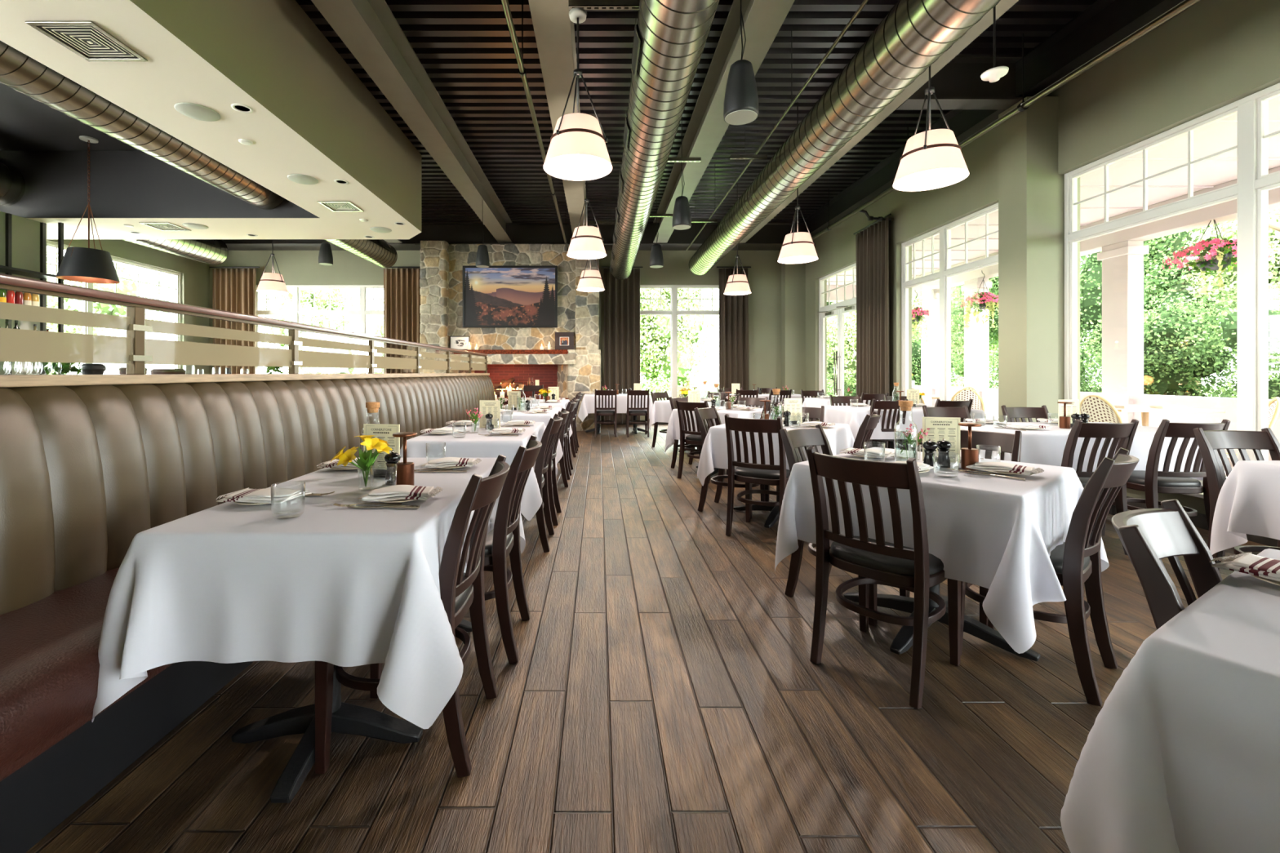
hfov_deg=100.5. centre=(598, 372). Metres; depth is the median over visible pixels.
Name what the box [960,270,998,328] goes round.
flower basket
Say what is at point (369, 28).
steel beam
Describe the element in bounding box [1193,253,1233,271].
basket
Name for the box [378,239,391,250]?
grille
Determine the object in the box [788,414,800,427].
water tumbler
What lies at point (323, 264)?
grille
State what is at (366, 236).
recessed light
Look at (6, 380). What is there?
ledge
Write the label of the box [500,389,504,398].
candle
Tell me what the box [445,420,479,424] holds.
folded napkin
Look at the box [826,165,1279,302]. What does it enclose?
beam
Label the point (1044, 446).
tablecloth
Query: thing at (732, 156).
strut
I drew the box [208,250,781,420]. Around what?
wall
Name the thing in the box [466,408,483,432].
flower vase
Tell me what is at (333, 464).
folded napkin
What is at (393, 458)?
pepper mill
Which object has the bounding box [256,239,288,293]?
pendant lamp
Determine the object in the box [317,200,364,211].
ceiling vent
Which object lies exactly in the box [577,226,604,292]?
pendant lamp
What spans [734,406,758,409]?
folded napkin
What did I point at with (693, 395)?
menu card
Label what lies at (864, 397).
dining chair
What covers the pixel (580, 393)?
dining chair
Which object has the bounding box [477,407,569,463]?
tablecloth
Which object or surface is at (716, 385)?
carafe
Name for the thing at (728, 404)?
lamp
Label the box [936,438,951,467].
pepper mill
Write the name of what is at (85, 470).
banquette
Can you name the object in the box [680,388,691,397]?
flower vase
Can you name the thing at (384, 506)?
knife
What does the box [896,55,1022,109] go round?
steel beam
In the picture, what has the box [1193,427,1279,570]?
dining chair
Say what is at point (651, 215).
strut
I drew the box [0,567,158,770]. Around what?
seat cushion
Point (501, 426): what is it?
knife
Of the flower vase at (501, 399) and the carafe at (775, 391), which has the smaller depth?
the carafe at (775, 391)
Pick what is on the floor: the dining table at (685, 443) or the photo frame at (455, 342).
the dining table at (685, 443)
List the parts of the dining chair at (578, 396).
leg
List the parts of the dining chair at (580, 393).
leg, leg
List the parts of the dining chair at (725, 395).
leg, crest rail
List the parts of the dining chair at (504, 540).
seat, seat frame, leg, rail, leg, crest rail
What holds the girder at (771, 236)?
attached to the ceiling at (464, 47)
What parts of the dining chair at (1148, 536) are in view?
leg, crest rail, leg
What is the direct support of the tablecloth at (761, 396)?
on the dining table
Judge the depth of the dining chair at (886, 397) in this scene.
7.15 m
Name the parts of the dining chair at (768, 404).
leg, crest rail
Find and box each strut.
[568,0,639,9]
[586,221,615,224]
[609,158,622,162]
[648,213,672,217]
[666,157,701,162]
[691,219,717,222]
[729,154,767,159]
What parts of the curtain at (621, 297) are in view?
rod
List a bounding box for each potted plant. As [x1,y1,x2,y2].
[41,362,82,374]
[265,366,284,373]
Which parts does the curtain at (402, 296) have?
rod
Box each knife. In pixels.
[346,505,419,508]
[413,470,466,472]
[484,435,518,435]
[501,426,529,426]
[958,471,1026,479]
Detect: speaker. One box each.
[173,102,220,121]
[182,222,208,229]
[287,173,318,184]
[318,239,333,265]
[369,226,391,232]
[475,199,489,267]
[649,194,663,267]
[671,115,691,230]
[723,0,758,124]
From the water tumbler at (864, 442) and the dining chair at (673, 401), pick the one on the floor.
the dining chair at (673, 401)
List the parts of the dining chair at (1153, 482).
leg, leg, seat, seat frame, rail, crest rail, leg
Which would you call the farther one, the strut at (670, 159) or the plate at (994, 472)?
the strut at (670, 159)
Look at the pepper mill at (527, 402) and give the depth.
5.98 m
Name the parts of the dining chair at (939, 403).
leg, crest rail, leg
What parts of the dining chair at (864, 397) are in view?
leg, crest rail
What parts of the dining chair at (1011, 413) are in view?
leg, crest rail, leg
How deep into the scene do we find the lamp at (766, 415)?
4.37 m
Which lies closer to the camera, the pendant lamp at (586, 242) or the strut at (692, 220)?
the pendant lamp at (586, 242)
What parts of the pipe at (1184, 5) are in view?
hanger rod, hanger rod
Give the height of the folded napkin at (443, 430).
0.027 m
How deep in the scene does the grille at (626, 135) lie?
4.73 m
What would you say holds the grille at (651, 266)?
attached to the speaker at (656, 260)
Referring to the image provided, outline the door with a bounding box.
[817,262,856,422]
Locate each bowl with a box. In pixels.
[79,363,106,374]
[334,367,351,373]
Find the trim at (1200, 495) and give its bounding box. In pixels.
[1182,493,1203,498]
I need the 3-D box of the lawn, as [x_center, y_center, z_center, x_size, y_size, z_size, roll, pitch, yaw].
[10.000,1.310,15.000,100.000,0.080,90.000,0,0,0]
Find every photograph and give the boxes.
[452,337,466,348]
[560,337,568,345]
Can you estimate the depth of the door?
10.54 m
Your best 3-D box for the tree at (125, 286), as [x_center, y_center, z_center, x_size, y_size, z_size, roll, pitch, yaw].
[-14.704,-1.435,13.665,4.735,5.887,5.427,0,0,6]
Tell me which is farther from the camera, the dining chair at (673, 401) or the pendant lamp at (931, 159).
the dining chair at (673, 401)
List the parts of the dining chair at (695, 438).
leg, crest rail, rail, seat, seat frame, leg, leg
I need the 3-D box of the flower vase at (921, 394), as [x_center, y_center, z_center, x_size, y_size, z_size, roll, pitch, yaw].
[4.138,0.330,6.911,0.195,0.196,0.211,0,0,-13]
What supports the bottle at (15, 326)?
on the bar shelf
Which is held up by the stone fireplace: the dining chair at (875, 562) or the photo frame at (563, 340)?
the photo frame at (563, 340)
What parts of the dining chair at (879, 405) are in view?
leg, leg, seat frame, crest rail, rail, leg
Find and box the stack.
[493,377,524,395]
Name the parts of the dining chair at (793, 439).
leg, crest rail, leg, leg, leg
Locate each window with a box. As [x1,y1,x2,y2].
[46,240,181,368]
[255,284,383,373]
[640,284,719,397]
[901,202,998,400]
[1064,82,1279,486]
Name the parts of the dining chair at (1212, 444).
leg, crest rail, leg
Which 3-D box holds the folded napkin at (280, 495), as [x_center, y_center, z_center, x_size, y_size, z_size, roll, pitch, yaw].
[-1.108,0.404,1.762,0.240,0.027,0.156,0,0,6]
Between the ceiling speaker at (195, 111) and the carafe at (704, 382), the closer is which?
the ceiling speaker at (195, 111)
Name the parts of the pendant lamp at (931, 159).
support rod, support rod, stem, lamp shade, support rod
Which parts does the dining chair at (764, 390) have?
crest rail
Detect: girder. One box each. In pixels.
[220,222,806,250]
[800,0,1200,237]
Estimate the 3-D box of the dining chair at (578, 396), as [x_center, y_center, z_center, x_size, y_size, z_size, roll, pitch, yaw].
[-0.512,0.747,7.640,0.548,0.892,0.413,0,0,0]
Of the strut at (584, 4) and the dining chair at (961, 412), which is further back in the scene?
the dining chair at (961, 412)
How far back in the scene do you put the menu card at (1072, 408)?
4.20 m
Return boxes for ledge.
[0,373,489,387]
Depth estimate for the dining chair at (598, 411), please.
9.81 m
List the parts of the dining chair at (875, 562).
leg, crest rail, leg, rail, seat, seat frame, leg, leg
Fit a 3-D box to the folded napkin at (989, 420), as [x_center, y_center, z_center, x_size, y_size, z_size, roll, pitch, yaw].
[3.258,0.404,4.503,0.240,0.027,0.156,0,0,30]
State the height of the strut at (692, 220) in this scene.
0.040 m
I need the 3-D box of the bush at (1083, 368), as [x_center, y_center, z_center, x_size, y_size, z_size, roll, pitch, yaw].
[10.835,0.145,12.855,2.700,2.356,2.818,0,0,-4]
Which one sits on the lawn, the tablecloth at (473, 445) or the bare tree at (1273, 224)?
the bare tree at (1273, 224)
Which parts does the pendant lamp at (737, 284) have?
stem, lamp shade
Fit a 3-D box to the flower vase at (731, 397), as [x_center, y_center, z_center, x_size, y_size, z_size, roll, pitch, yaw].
[1.618,0.342,6.457,0.107,0.174,0.123,0,0,-20]
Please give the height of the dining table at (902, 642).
0.734 m
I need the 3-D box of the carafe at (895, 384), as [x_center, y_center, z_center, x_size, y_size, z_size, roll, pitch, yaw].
[3.900,0.280,6.950,0.094,0.298,0.094,0,0,0]
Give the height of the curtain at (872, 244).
3.634 m
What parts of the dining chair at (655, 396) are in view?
leg, crest rail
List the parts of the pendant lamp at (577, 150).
support rod, support rod, lamp shade, stem, support rod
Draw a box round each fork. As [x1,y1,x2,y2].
[308,491,334,495]
[333,502,401,506]
[413,468,453,471]
[946,466,1006,475]
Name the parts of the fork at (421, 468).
handle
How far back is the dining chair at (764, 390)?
11.06 m
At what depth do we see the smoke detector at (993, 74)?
3.69 m
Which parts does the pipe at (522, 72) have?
hanger rod, hanger rod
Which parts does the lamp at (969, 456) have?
stem, lamp shade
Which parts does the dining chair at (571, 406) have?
leg, leg, crest rail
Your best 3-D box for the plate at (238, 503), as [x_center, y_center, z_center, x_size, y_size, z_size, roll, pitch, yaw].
[-1.105,0.421,1.760,0.174,0.013,0.174,0,0,0]
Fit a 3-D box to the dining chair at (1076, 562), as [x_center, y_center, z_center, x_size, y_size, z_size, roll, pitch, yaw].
[1.812,0.747,2.161,0.412,0.892,0.548,0,0,-39]
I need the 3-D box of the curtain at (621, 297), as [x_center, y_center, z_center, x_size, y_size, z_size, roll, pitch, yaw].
[0.530,-0.622,12.010,0.940,3.564,0.126,0,0,1]
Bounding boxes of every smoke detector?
[123,224,133,226]
[238,138,253,145]
[359,218,368,222]
[980,5,1008,82]
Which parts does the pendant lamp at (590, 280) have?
lamp shade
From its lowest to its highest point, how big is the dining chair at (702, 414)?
0.892 m
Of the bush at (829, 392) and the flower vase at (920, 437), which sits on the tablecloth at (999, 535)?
the flower vase at (920, 437)
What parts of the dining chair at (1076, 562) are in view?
leg, leg, seat, seat frame, leg, rail, leg, crest rail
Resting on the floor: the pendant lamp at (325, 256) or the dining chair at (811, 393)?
the dining chair at (811, 393)
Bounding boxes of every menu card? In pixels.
[363,423,399,477]
[480,400,500,428]
[507,391,520,410]
[548,386,559,399]
[633,383,641,390]
[677,386,688,397]
[688,390,699,402]
[731,383,739,394]
[784,398,802,424]
[906,389,919,406]
[922,417,959,462]
[1057,400,1079,427]
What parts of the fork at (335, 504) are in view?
handle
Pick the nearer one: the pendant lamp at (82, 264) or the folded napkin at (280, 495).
the folded napkin at (280, 495)
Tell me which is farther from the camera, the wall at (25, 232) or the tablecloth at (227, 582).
the wall at (25, 232)
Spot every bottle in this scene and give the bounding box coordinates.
[0,288,6,302]
[4,321,8,328]
[6,289,14,303]
[13,320,19,328]
[14,291,23,304]
[23,292,31,305]
[31,293,39,306]
[33,324,37,330]
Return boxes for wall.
[0,211,46,374]
[46,239,208,373]
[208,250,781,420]
[781,262,805,421]
[805,0,1279,514]
[911,385,1279,466]
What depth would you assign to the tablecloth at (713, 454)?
4.14 m
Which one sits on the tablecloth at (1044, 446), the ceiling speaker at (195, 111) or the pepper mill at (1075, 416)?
the pepper mill at (1075, 416)
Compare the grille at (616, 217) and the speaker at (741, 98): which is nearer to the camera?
the speaker at (741, 98)
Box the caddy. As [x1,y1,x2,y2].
[520,377,546,398]
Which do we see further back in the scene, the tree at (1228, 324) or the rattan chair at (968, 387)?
the rattan chair at (968, 387)
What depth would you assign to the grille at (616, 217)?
7.17 m
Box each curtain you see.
[208,266,259,373]
[380,266,420,373]
[601,266,642,423]
[716,266,751,393]
[853,213,891,445]
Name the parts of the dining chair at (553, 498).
rail, leg, leg, crest rail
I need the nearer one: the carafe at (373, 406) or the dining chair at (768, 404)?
the carafe at (373, 406)
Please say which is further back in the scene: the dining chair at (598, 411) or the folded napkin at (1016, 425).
the dining chair at (598, 411)
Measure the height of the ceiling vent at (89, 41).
0.012 m
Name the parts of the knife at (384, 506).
blade, handle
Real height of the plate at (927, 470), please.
0.013 m
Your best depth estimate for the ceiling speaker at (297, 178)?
5.75 m
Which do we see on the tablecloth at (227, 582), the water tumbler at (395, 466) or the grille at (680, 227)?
the water tumbler at (395, 466)
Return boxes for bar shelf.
[0,213,63,374]
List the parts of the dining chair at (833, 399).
leg, crest rail, leg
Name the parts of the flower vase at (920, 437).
stem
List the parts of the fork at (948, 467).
handle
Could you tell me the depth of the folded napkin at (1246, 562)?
1.10 m
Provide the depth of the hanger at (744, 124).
6.60 m
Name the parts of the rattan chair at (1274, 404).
frame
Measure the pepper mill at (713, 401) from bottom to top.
0.131 m
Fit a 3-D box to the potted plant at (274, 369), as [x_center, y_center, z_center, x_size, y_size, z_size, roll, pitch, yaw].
[-4.484,-0.056,7.365,0.247,0.332,0.232,0,0,0]
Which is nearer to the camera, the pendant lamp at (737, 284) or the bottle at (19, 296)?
the bottle at (19, 296)
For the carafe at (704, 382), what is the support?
on the tablecloth at (661, 411)
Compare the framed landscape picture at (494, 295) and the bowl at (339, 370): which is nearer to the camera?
the bowl at (339, 370)
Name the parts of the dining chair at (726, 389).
crest rail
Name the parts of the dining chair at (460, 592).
leg, leg, leg, seat, seat frame, rail, leg, crest rail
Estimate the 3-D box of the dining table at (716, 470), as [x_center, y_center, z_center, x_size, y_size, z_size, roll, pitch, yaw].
[1.500,0.813,6.300,0.824,0.734,0.824,0,0,-45]
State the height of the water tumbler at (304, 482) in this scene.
0.098 m
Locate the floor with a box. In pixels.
[26,424,1267,852]
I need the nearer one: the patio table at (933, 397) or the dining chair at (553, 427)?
the dining chair at (553, 427)
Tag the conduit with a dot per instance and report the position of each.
(864, 3)
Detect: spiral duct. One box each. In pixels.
[0,40,397,267]
[0,162,228,265]
[609,0,719,279]
[688,0,1000,275]
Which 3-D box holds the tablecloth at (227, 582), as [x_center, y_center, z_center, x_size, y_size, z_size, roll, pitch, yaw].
[-0.870,0.684,2.070,1.006,0.503,1.513,0,0,0]
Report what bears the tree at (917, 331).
on the lawn
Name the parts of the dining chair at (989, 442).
crest rail, leg, leg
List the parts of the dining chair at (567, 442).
leg, leg, crest rail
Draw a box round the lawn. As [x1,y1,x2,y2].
[641,383,1235,400]
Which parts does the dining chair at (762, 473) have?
leg, leg, crest rail, rail, seat frame, seat, leg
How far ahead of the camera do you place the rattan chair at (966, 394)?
8.95 m
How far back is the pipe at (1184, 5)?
4.77 m
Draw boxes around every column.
[918,289,939,405]
[960,278,991,396]
[998,96,1057,422]
[1097,240,1148,422]
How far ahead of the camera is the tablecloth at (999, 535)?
2.01 m
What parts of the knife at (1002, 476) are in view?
blade, handle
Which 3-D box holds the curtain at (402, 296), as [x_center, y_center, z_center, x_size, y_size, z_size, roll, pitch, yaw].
[-4.405,-0.622,12.014,1.071,3.564,0.136,0,0,0]
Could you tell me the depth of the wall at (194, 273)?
11.45 m
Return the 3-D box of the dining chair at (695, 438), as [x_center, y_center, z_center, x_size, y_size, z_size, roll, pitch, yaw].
[1.165,0.747,5.966,0.413,0.892,0.548,0,0,45]
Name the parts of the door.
handle, handle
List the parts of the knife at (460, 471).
blade, handle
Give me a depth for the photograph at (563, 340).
11.14 m
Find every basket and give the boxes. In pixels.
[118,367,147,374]
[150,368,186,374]
[911,291,928,342]
[911,314,922,321]
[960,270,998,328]
[975,300,989,309]
[1161,219,1270,299]
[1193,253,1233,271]
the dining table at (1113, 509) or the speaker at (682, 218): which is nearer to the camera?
the dining table at (1113, 509)
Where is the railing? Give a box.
[0,273,488,374]
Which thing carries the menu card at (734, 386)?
on the tablecloth at (761, 396)
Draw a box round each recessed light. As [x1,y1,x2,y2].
[128,231,142,233]
[231,102,253,113]
[246,233,257,236]
[333,178,348,184]
[364,235,374,238]
[394,222,405,225]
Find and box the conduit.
[685,0,868,251]
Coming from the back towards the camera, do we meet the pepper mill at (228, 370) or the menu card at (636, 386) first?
the menu card at (636, 386)
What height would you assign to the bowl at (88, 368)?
0.190 m
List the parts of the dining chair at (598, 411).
leg, seat, seat frame, rail, crest rail, leg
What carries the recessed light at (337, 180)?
in the ceiling at (313, 116)
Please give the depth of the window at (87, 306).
10.35 m
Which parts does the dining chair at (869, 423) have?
leg, leg, crest rail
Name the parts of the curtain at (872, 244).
rod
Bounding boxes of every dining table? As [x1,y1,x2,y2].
[231,619,471,803]
[585,415,647,434]
[678,443,690,452]
[696,466,719,475]
[733,485,779,528]
[844,584,1040,661]
[1108,504,1129,515]
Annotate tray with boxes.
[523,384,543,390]
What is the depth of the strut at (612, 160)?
6.13 m
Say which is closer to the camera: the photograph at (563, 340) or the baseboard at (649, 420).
the photograph at (563, 340)
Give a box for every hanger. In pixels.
[694,200,706,239]
[744,124,761,170]
[791,26,814,106]
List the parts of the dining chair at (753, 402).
leg, crest rail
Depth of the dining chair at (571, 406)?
5.53 m
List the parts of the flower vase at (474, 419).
stem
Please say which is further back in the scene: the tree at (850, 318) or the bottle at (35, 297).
the tree at (850, 318)
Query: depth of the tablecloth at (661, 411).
8.04 m
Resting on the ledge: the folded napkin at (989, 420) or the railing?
the railing
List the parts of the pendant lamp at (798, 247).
support rod, support rod, stem, ceiling stem, lamp shade, support rod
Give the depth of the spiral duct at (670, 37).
3.90 m
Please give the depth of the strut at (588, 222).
8.68 m
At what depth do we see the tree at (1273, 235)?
9.55 m
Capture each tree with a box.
[46,245,174,374]
[259,288,368,373]
[356,288,384,373]
[640,288,665,382]
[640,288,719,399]
[826,297,920,395]
[826,302,856,395]
[911,286,998,387]
[951,254,1101,383]
[1080,220,1271,392]
[1174,283,1279,399]
[1181,208,1279,377]
[1268,218,1279,231]
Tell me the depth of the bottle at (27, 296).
7.00 m
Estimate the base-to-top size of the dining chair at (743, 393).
0.892 m
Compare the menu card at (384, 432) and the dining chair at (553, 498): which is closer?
the menu card at (384, 432)
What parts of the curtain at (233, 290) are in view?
rod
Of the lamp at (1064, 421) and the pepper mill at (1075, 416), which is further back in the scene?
the lamp at (1064, 421)
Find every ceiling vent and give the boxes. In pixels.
[25,21,147,61]
[138,222,191,231]
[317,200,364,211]
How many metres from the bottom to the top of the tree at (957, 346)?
7.563 m
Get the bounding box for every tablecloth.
[91,457,525,728]
[400,422,557,520]
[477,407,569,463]
[520,399,572,436]
[577,393,653,422]
[648,399,724,431]
[665,405,773,451]
[697,421,854,485]
[729,394,811,408]
[774,447,1109,653]
[802,397,881,418]
[823,405,986,439]
[960,422,1222,479]
[1060,548,1279,852]
[1209,460,1279,555]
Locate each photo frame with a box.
[449,336,469,349]
[555,332,573,349]
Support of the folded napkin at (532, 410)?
on the plate
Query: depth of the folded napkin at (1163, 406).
6.63 m
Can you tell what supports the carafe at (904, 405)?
on the tablecloth at (999, 535)
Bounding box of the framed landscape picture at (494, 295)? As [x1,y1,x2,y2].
[462,265,557,327]
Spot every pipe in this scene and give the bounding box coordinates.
[415,243,613,244]
[501,0,568,250]
[811,0,1199,239]
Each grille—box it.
[198,239,217,246]
[319,262,332,265]
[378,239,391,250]
[476,265,488,267]
[613,231,615,245]
[614,200,618,224]
[617,167,622,195]
[622,108,629,151]
[631,13,640,80]
[649,265,662,267]
[672,224,690,230]
[724,109,757,124]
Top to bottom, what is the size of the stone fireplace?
3.920 m
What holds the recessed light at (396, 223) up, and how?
in the ceiling at (313, 116)
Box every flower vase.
[330,435,391,489]
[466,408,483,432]
[496,395,507,408]
[537,389,551,402]
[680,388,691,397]
[725,393,736,407]
[771,402,784,416]
[846,387,851,395]
[902,423,929,460]
[919,391,925,399]
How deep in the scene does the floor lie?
1.78 m
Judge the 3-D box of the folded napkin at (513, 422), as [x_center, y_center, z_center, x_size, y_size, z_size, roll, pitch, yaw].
[-0.636,0.404,4.319,0.240,0.027,0.156,0,0,-4]
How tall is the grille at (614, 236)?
0.192 m
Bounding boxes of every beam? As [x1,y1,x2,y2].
[311,0,511,242]
[382,239,402,242]
[528,0,587,235]
[653,0,795,242]
[739,0,1018,242]
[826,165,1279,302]
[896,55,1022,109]
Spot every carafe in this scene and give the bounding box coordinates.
[361,401,379,448]
[516,384,525,411]
[701,381,706,399]
[712,383,719,406]
[770,388,782,423]
[892,382,898,400]
[893,400,917,462]
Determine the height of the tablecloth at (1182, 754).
0.559 m
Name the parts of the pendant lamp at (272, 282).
support rod, stem, lamp shade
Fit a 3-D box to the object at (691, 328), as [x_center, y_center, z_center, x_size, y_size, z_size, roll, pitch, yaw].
[3.033,-2.278,21.770,4.174,7.756,4.940,0,0,27]
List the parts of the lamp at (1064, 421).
stem, lamp shade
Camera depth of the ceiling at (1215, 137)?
6.69 m
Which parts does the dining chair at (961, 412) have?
leg, crest rail, leg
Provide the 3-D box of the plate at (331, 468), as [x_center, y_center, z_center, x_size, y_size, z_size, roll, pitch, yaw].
[-1.105,0.421,2.370,0.174,0.013,0.174,0,0,0]
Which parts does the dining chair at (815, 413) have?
leg, crest rail, leg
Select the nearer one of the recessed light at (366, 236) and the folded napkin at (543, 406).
the folded napkin at (543, 406)
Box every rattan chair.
[911,387,924,404]
[951,388,984,411]
[960,386,977,392]
[1080,395,1124,423]
[1226,396,1279,457]
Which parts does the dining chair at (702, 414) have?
leg, crest rail, leg, leg, leg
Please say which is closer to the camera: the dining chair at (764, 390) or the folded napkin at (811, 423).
the folded napkin at (811, 423)
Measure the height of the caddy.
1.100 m
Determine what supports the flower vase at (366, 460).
on the tablecloth at (227, 582)
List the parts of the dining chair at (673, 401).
leg, crest rail, leg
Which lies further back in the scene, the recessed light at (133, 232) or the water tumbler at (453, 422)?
the recessed light at (133, 232)
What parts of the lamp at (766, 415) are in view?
stem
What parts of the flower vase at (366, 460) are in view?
stem, ribbed glass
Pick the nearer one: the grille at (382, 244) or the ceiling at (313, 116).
the ceiling at (313, 116)
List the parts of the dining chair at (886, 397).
leg, crest rail, leg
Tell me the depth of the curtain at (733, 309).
12.02 m
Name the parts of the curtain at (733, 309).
rod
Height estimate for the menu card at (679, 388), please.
0.218 m
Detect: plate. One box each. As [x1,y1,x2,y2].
[234,502,268,505]
[330,467,358,470]
[378,498,416,502]
[435,466,465,468]
[499,432,516,434]
[850,453,876,457]
[918,469,929,472]
[971,421,990,423]
[984,470,1020,475]
[1018,427,1044,429]
[1250,574,1279,586]
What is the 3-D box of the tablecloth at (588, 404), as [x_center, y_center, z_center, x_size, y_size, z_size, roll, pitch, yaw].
[0.360,0.684,10.502,1.513,0.503,1.006,0,0,0]
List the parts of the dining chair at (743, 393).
crest rail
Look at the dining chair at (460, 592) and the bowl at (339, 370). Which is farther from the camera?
the bowl at (339, 370)
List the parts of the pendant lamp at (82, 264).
support rod, lamp shade, chain, stem, support rod, support rod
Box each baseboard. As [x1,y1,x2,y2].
[600,420,668,424]
[879,440,1278,546]
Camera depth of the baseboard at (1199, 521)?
4.04 m
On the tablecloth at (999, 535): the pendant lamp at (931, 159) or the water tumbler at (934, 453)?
the water tumbler at (934, 453)
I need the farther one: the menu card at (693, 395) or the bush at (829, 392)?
the bush at (829, 392)
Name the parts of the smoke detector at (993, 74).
rod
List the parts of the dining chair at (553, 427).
leg, rail, leg, crest rail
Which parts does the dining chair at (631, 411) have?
leg, seat, seat frame, rail, crest rail, leg, leg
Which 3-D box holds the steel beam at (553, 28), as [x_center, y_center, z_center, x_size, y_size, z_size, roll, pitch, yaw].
[-0.380,-3.035,3.240,0.300,0.450,16.480,0,0,0]
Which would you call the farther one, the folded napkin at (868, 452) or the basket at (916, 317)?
the basket at (916, 317)
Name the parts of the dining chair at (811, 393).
leg, crest rail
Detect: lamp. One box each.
[55,135,119,284]
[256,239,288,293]
[392,431,417,485]
[542,7,612,180]
[544,388,550,402]
[566,180,606,259]
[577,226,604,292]
[724,182,751,295]
[724,391,732,409]
[759,400,770,419]
[777,102,817,263]
[892,65,968,191]
[958,422,982,470]
[1057,401,1072,428]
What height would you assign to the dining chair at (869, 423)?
0.892 m
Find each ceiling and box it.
[0,0,422,239]
[295,0,1097,222]
[826,95,1279,284]
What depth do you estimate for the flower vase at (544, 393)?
7.73 m
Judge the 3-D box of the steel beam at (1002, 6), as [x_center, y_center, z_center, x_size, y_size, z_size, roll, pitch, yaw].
[3.020,-3.035,3.240,0.300,0.450,16.480,0,0,0]
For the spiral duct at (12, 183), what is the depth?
9.79 m
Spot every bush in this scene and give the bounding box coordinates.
[826,364,856,395]
[826,373,835,395]
[911,327,964,386]
[988,337,1102,392]
[1080,292,1236,397]
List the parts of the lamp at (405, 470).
stem, lamp shade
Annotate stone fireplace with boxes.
[419,240,601,431]
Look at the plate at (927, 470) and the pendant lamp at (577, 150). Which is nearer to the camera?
the plate at (927, 470)
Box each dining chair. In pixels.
[315,454,510,777]
[484,435,542,663]
[520,413,563,552]
[547,408,568,525]
[558,400,576,487]
[565,397,578,475]
[569,393,582,457]
[573,391,583,450]
[594,389,616,437]
[626,389,648,437]
[650,391,669,447]
[668,395,698,468]
[675,399,728,483]
[694,405,764,519]
[697,393,740,448]
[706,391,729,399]
[716,387,724,399]
[723,386,742,394]
[724,413,790,535]
[735,388,758,406]
[736,395,768,408]
[756,386,777,394]
[760,399,784,419]
[764,404,824,502]
[768,389,791,402]
[779,424,907,626]
[800,389,824,421]
[806,446,960,709]
[829,395,877,447]
[853,411,880,448]
[860,392,888,442]
[866,399,908,449]
[884,395,922,450]
[907,429,1022,629]
[912,399,973,451]
[922,404,971,422]
[960,448,1139,706]
[1000,404,1050,422]
[1061,419,1138,555]
[1101,419,1231,556]
[1111,498,1222,630]
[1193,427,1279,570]
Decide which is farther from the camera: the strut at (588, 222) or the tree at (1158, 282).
the tree at (1158, 282)
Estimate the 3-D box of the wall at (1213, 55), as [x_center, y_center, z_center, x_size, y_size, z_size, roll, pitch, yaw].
[4.780,-1.135,3.600,0.240,4.650,17.600,0,0,0]
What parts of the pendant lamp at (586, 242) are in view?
support rod, support rod, lamp shade, stem, support rod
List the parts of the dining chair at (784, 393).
leg, crest rail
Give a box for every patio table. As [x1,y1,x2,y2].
[928,395,982,399]
[1115,408,1225,426]
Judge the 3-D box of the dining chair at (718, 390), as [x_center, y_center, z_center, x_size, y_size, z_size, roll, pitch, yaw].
[2.587,0.747,10.400,0.548,0.892,0.413,0,0,0]
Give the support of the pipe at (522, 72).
hanging from the ceiling at (464, 47)
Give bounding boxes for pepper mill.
[225,367,231,373]
[384,450,400,484]
[484,412,493,430]
[524,399,530,410]
[711,399,715,406]
[782,409,791,426]
[922,439,937,468]
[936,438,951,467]
[1071,412,1081,427]
[1080,412,1089,422]
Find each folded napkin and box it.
[216,487,311,503]
[316,458,359,468]
[357,484,443,502]
[420,427,460,433]
[420,457,481,467]
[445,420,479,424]
[488,427,524,433]
[504,420,535,425]
[528,408,551,412]
[534,404,555,408]
[546,400,562,401]
[702,398,719,400]
[731,404,746,407]
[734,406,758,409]
[800,421,835,426]
[839,447,898,457]
[851,403,868,405]
[893,461,933,471]
[965,418,999,422]
[965,462,1044,475]
[1008,423,1051,428]
[1036,417,1057,422]
[1113,404,1150,408]
[1148,404,1188,408]
[1209,552,1279,582]
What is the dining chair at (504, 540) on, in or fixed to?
on the floor
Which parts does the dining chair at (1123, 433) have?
leg, seat, rail, crest rail, leg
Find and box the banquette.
[0,375,495,852]
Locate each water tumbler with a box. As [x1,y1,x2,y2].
[271,480,305,519]
[369,463,396,491]
[426,441,445,461]
[452,422,466,437]
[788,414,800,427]
[863,441,884,461]
[933,451,959,478]
[976,444,1000,462]
[992,414,1007,428]
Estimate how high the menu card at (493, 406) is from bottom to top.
0.218 m
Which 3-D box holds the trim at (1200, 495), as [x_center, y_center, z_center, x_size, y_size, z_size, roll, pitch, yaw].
[4.655,0.935,3.600,0.190,0.030,9.400,0,0,0]
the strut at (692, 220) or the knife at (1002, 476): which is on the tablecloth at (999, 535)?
the knife at (1002, 476)

